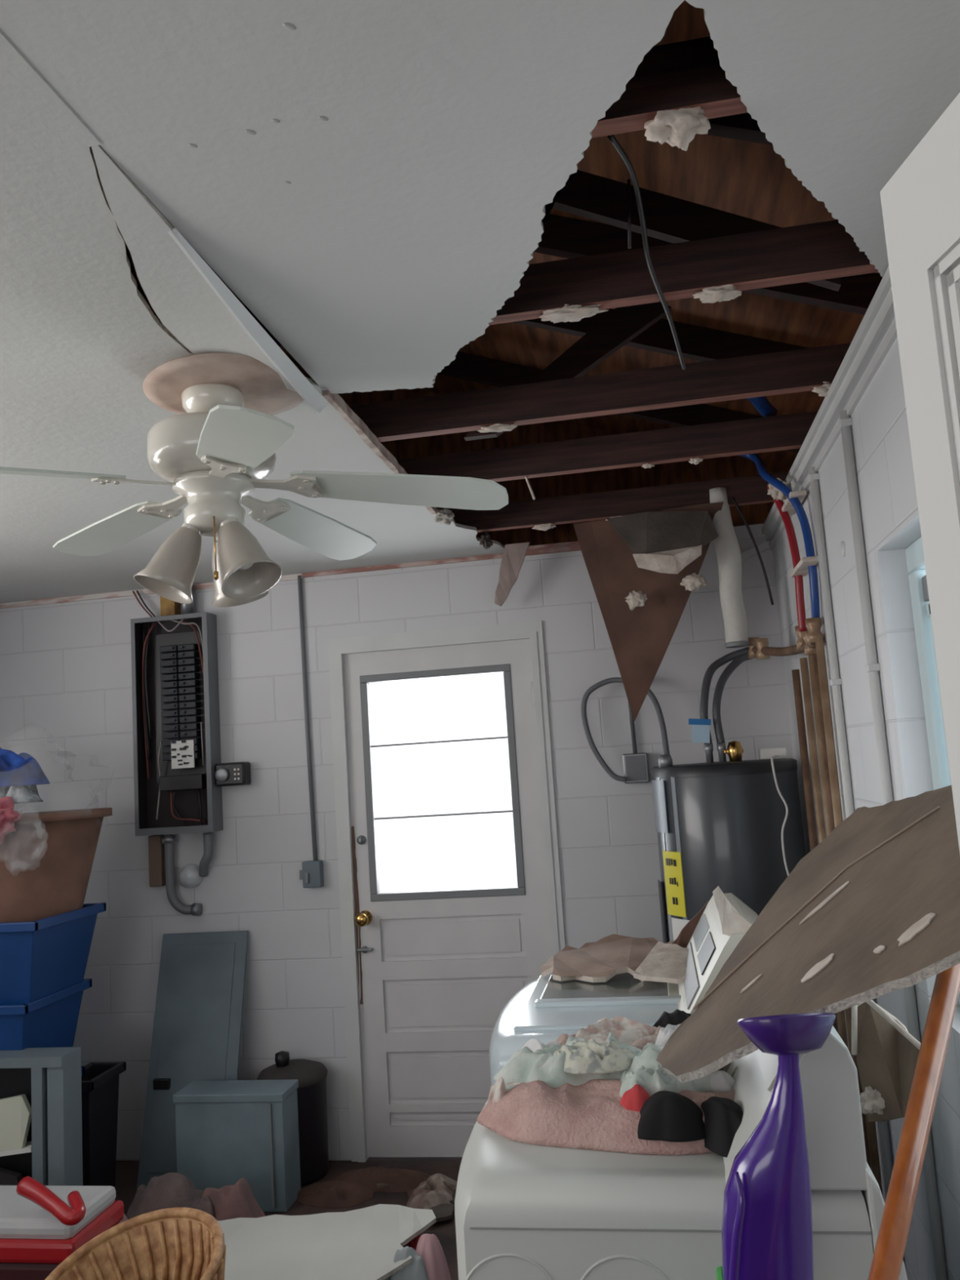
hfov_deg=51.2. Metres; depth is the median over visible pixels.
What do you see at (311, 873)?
switch
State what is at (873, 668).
conduit
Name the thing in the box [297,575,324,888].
conduit
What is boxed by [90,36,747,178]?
joist
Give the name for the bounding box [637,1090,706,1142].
garment
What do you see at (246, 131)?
scuff
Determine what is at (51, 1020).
storage tote
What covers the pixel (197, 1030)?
panel cover
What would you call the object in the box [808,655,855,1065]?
copper pipe
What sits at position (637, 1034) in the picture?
floral cloth
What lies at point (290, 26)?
scuff
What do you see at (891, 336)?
trim
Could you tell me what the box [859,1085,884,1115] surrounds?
insulation clump
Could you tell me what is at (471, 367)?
brace
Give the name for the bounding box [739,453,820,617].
pipe
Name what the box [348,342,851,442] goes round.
joist
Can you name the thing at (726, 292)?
insulation clump
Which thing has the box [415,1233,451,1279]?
cloth
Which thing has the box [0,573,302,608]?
trim
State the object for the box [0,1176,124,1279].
cooler
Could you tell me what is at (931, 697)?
window
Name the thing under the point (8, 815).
garment
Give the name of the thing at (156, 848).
block
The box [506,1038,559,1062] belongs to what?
rag
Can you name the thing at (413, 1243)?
cloth
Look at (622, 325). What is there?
brace
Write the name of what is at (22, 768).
garment
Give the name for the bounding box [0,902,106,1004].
storage tote
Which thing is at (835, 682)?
conduit
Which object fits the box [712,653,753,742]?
supply hose
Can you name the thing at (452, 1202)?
crumb
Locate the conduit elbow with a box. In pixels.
[177,831,213,888]
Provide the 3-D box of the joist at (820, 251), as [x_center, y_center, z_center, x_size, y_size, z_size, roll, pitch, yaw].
[-0.304,-0.681,2.126,2.630,0.100,0.038,-5,-7,9]
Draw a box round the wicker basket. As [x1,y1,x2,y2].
[44,1207,226,1279]
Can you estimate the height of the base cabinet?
0.420 m
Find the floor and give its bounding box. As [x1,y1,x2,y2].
[115,1156,462,1279]
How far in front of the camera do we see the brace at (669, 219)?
2.10 m
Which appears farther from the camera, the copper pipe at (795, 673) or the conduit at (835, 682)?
the copper pipe at (795, 673)
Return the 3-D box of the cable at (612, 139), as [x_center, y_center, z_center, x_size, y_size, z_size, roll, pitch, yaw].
[0.349,-0.719,1.959,0.026,0.099,0.812,-6,-7,19]
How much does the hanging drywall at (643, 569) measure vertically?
0.785 m
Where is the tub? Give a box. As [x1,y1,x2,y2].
[0,807,111,922]
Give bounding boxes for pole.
[867,963,959,1279]
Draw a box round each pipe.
[180,584,195,613]
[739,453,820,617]
[746,395,777,417]
[766,485,807,631]
[791,669,836,1031]
[799,657,848,1048]
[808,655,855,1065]
[812,653,871,1168]
[815,640,883,1197]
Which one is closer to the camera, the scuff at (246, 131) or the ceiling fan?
the scuff at (246, 131)
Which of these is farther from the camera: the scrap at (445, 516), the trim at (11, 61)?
the scrap at (445, 516)
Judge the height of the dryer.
1.158 m
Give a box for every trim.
[0,31,101,148]
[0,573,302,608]
[302,541,581,577]
[321,390,436,514]
[334,631,559,1162]
[761,265,894,541]
[768,318,897,550]
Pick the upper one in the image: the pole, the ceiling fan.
the ceiling fan
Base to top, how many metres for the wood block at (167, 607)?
0.120 m
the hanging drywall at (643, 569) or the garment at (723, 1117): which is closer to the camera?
the garment at (723, 1117)
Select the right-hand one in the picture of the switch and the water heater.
the water heater
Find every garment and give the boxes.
[0,747,49,786]
[0,784,43,803]
[0,796,22,844]
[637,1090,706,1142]
[652,1008,690,1027]
[700,1096,743,1157]
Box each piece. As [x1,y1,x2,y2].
[633,941,688,983]
[671,900,708,947]
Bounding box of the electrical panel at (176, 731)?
[130,612,222,835]
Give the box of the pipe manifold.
[747,617,823,659]
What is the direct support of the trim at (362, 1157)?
attached to the wall at (66, 682)
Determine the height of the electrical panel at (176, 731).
0.955 m
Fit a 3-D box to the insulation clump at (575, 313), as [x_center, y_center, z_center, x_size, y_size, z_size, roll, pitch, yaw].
[0.190,-0.667,2.039,0.143,0.033,0.053,-5,-7,9]
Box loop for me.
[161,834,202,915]
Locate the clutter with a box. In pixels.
[717,1062,737,1076]
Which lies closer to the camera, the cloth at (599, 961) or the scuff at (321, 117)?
the scuff at (321, 117)
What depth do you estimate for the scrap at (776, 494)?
3.36 m
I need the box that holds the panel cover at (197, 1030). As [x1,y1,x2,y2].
[136,930,248,1190]
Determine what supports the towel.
on the dryer
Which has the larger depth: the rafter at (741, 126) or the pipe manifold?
the pipe manifold
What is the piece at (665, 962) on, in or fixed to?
on the cloth at (599, 961)
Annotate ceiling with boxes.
[0,0,959,603]
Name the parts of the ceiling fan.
blade, blade, lamp shade, lamp arm, pull chain, ceiling plate, lamp arm, lamp shade, blade, light bulb, lamp shade, blade, blade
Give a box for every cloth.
[385,1246,428,1279]
[403,1234,421,1250]
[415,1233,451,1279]
[487,1076,524,1102]
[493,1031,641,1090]
[541,933,674,982]
[553,1038,635,1074]
[556,1016,661,1050]
[619,1064,677,1097]
[619,1084,649,1111]
[654,1023,680,1046]
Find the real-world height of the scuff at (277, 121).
0.002 m
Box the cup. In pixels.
[737,1012,835,1055]
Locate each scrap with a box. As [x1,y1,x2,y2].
[433,507,454,524]
[479,531,493,549]
[767,477,788,500]
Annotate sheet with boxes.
[620,1042,711,1093]
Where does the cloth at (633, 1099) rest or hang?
on the towel
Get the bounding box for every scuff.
[187,143,197,147]
[244,128,256,134]
[271,119,279,123]
[282,22,296,30]
[317,115,328,120]
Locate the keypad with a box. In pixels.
[214,761,250,786]
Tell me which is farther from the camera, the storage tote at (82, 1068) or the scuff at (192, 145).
the storage tote at (82, 1068)
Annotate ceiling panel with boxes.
[91,145,327,413]
[217,1204,435,1279]
[656,785,959,1082]
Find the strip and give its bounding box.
[494,542,529,606]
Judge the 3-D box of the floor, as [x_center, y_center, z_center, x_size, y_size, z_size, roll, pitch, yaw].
[-1.103,1.833,0.853,4.450,0.100,7.100,-5,-7,9]
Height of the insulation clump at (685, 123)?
0.086 m
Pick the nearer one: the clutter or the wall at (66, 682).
the clutter
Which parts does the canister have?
lid knob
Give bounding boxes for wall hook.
[840,541,845,557]
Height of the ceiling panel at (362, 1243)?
0.053 m
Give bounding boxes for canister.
[257,1050,328,1186]
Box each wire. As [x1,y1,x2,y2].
[132,591,152,617]
[136,590,155,617]
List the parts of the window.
sash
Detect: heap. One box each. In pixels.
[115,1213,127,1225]
[125,1172,215,1219]
[201,1177,265,1220]
[295,1180,374,1208]
[326,1166,431,1192]
[405,1173,457,1211]
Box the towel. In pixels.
[476,1079,735,1155]
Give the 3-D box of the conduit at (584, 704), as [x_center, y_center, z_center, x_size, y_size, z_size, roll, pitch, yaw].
[0.592,0.357,4.024,0.368,0.428,0.084,-8,-8,32]
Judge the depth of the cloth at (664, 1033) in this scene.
1.89 m
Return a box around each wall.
[0,523,793,1160]
[771,319,959,1279]
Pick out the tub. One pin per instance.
(46, 864)
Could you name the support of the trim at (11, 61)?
attached to the ceiling
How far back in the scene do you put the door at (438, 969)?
4.18 m
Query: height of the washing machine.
1.260 m
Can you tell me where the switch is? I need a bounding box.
[299,860,324,888]
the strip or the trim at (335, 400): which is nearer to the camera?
the trim at (335, 400)
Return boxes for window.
[905,536,959,1004]
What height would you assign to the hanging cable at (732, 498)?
0.413 m
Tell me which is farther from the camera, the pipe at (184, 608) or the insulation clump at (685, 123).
the pipe at (184, 608)
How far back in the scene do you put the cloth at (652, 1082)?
1.68 m
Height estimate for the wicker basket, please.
0.301 m
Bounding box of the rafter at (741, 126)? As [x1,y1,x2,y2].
[703,112,773,145]
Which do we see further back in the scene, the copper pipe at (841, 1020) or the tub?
the tub
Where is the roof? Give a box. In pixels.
[125,0,879,546]
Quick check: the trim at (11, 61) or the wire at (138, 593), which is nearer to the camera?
the trim at (11, 61)
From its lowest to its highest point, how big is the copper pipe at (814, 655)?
1.880 m
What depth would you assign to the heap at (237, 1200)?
3.47 m
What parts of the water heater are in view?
access panel, tank, sensor cord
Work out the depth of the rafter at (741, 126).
1.97 m
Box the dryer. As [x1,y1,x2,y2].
[454,1026,907,1279]
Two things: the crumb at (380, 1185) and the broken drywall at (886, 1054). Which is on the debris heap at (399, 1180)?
the crumb at (380, 1185)
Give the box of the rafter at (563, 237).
[533,213,882,315]
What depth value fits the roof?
3.10 m
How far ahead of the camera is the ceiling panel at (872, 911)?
1.59 m
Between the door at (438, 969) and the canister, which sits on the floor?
the canister
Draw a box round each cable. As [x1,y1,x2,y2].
[607,134,685,369]
[626,178,631,248]
[731,497,773,604]
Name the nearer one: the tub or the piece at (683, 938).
the piece at (683, 938)
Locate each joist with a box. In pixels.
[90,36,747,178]
[158,219,877,352]
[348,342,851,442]
[396,410,818,499]
[446,471,788,532]
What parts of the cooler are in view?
handle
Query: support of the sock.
on the towel
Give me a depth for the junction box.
4.06 m
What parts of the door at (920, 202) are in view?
raised panel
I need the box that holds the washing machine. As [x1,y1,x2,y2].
[488,885,758,1084]
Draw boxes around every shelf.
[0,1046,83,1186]
[0,1140,31,1156]
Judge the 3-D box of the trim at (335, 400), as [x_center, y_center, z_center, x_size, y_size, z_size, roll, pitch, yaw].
[-0.262,-0.522,2.928,0.021,0.030,1.190,-5,-7,9]
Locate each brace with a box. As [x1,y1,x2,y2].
[124,237,808,361]
[243,305,799,453]
[463,302,671,440]
[552,169,840,291]
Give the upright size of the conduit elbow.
0.237 m
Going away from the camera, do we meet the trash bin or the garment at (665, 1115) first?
the garment at (665, 1115)
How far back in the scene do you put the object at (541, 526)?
3.88 m
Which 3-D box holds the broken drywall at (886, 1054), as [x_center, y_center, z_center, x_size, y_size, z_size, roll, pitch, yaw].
[0.730,0.739,1.743,0.090,0.216,0.155,1,-8,-34]
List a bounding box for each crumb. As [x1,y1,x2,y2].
[376,1182,389,1188]
[407,1188,415,1201]
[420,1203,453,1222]
[448,1188,456,1204]
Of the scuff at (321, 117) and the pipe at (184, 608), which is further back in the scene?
the pipe at (184, 608)
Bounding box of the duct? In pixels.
[709,487,749,648]
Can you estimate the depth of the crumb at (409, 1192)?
3.75 m
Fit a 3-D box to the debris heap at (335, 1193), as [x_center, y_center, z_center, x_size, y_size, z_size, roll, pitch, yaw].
[-0.559,2.091,3.804,0.320,0.043,0.207,-5,-7,9]
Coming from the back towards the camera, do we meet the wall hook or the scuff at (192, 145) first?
the wall hook
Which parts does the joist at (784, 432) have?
dangling strip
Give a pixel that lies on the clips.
(802, 567)
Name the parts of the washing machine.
lid frame, lid glass, lid handle, button panel, torn strip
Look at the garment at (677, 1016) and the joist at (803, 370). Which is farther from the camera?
the joist at (803, 370)
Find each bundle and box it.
[0,1093,31,1151]
[0,1167,22,1185]
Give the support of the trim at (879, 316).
attached to the wall at (888, 502)
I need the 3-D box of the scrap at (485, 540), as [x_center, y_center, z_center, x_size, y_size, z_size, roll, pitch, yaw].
[0.023,-0.393,3.971,0.053,0.076,0.096,-5,-7,9]
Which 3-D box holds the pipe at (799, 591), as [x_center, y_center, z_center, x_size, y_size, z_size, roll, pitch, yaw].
[1.026,-0.281,3.333,0.036,0.527,0.158,-3,-7,-9]
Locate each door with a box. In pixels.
[342,638,552,1156]
[880,92,959,852]
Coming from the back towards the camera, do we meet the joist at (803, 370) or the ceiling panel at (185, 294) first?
the joist at (803, 370)
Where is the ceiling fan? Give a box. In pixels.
[0,351,508,607]
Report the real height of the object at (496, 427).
0.019 m
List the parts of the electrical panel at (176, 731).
plate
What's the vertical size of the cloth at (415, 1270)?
0.158 m
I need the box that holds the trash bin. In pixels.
[81,1062,126,1187]
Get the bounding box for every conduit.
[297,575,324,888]
[581,677,669,782]
[808,466,893,1195]
[838,409,947,1279]
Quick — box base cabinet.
[173,1079,301,1212]
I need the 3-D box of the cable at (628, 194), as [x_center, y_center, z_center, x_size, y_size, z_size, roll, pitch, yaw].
[0.265,-0.756,1.775,0.015,0.128,0.006,-5,-7,9]
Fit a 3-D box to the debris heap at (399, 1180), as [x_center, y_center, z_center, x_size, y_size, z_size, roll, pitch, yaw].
[-0.373,2.087,3.906,0.482,0.057,0.194,-5,-7,11]
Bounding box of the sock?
[710,1070,735,1092]
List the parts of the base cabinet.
lid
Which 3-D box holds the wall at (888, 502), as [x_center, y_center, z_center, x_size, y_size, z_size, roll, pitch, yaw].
[0.805,0.376,0.686,0.200,2.500,6.700,-5,-7,9]
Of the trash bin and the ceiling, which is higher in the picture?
the ceiling
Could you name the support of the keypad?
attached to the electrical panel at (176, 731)
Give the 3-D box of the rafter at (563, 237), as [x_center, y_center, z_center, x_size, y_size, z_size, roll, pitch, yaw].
[-0.240,-1.211,2.791,2.630,1.047,0.038,-5,-7,9]
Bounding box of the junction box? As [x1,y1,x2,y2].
[622,701,649,783]
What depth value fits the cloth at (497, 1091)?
1.79 m
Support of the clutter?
on the dryer
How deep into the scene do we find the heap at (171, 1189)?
3.48 m
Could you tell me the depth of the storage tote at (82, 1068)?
3.92 m
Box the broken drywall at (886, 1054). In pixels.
[851,1000,920,1121]
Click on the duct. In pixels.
(726, 546)
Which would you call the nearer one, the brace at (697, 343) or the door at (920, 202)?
the door at (920, 202)
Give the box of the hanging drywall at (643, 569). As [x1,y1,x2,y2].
[573,502,723,720]
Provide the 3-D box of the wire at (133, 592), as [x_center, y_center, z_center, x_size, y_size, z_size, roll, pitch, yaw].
[-1.528,-0.160,4.534,0.107,0.140,0.013,-6,-7,15]
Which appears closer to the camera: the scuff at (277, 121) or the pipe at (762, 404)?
the scuff at (277, 121)
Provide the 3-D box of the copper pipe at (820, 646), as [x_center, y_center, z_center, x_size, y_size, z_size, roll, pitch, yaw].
[1.104,0.942,2.960,0.024,1.900,0.024,-5,-7,9]
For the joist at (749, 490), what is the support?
on the wall at (888, 502)
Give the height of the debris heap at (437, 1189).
0.067 m
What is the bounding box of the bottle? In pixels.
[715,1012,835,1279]
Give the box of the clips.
[779,489,818,577]
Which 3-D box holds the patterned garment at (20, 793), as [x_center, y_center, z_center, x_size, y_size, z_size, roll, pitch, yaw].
[-1.740,0.549,3.747,0.206,0.124,0.161,-5,-7,9]
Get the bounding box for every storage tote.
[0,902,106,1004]
[0,978,92,1050]
[80,1066,84,1075]
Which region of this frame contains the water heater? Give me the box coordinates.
[650,740,805,943]
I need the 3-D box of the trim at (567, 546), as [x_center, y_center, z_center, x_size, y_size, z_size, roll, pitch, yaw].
[-0.166,-0.350,4.349,1.270,0.038,0.015,-5,-7,9]
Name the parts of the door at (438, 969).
knob, recessed panel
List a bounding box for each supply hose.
[699,646,749,743]
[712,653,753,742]
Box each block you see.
[148,834,165,886]
[160,595,181,616]
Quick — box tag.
[688,718,711,742]
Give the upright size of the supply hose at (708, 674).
0.365 m
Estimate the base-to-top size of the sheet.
0.066 m
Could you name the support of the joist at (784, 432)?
on the wall at (888, 502)

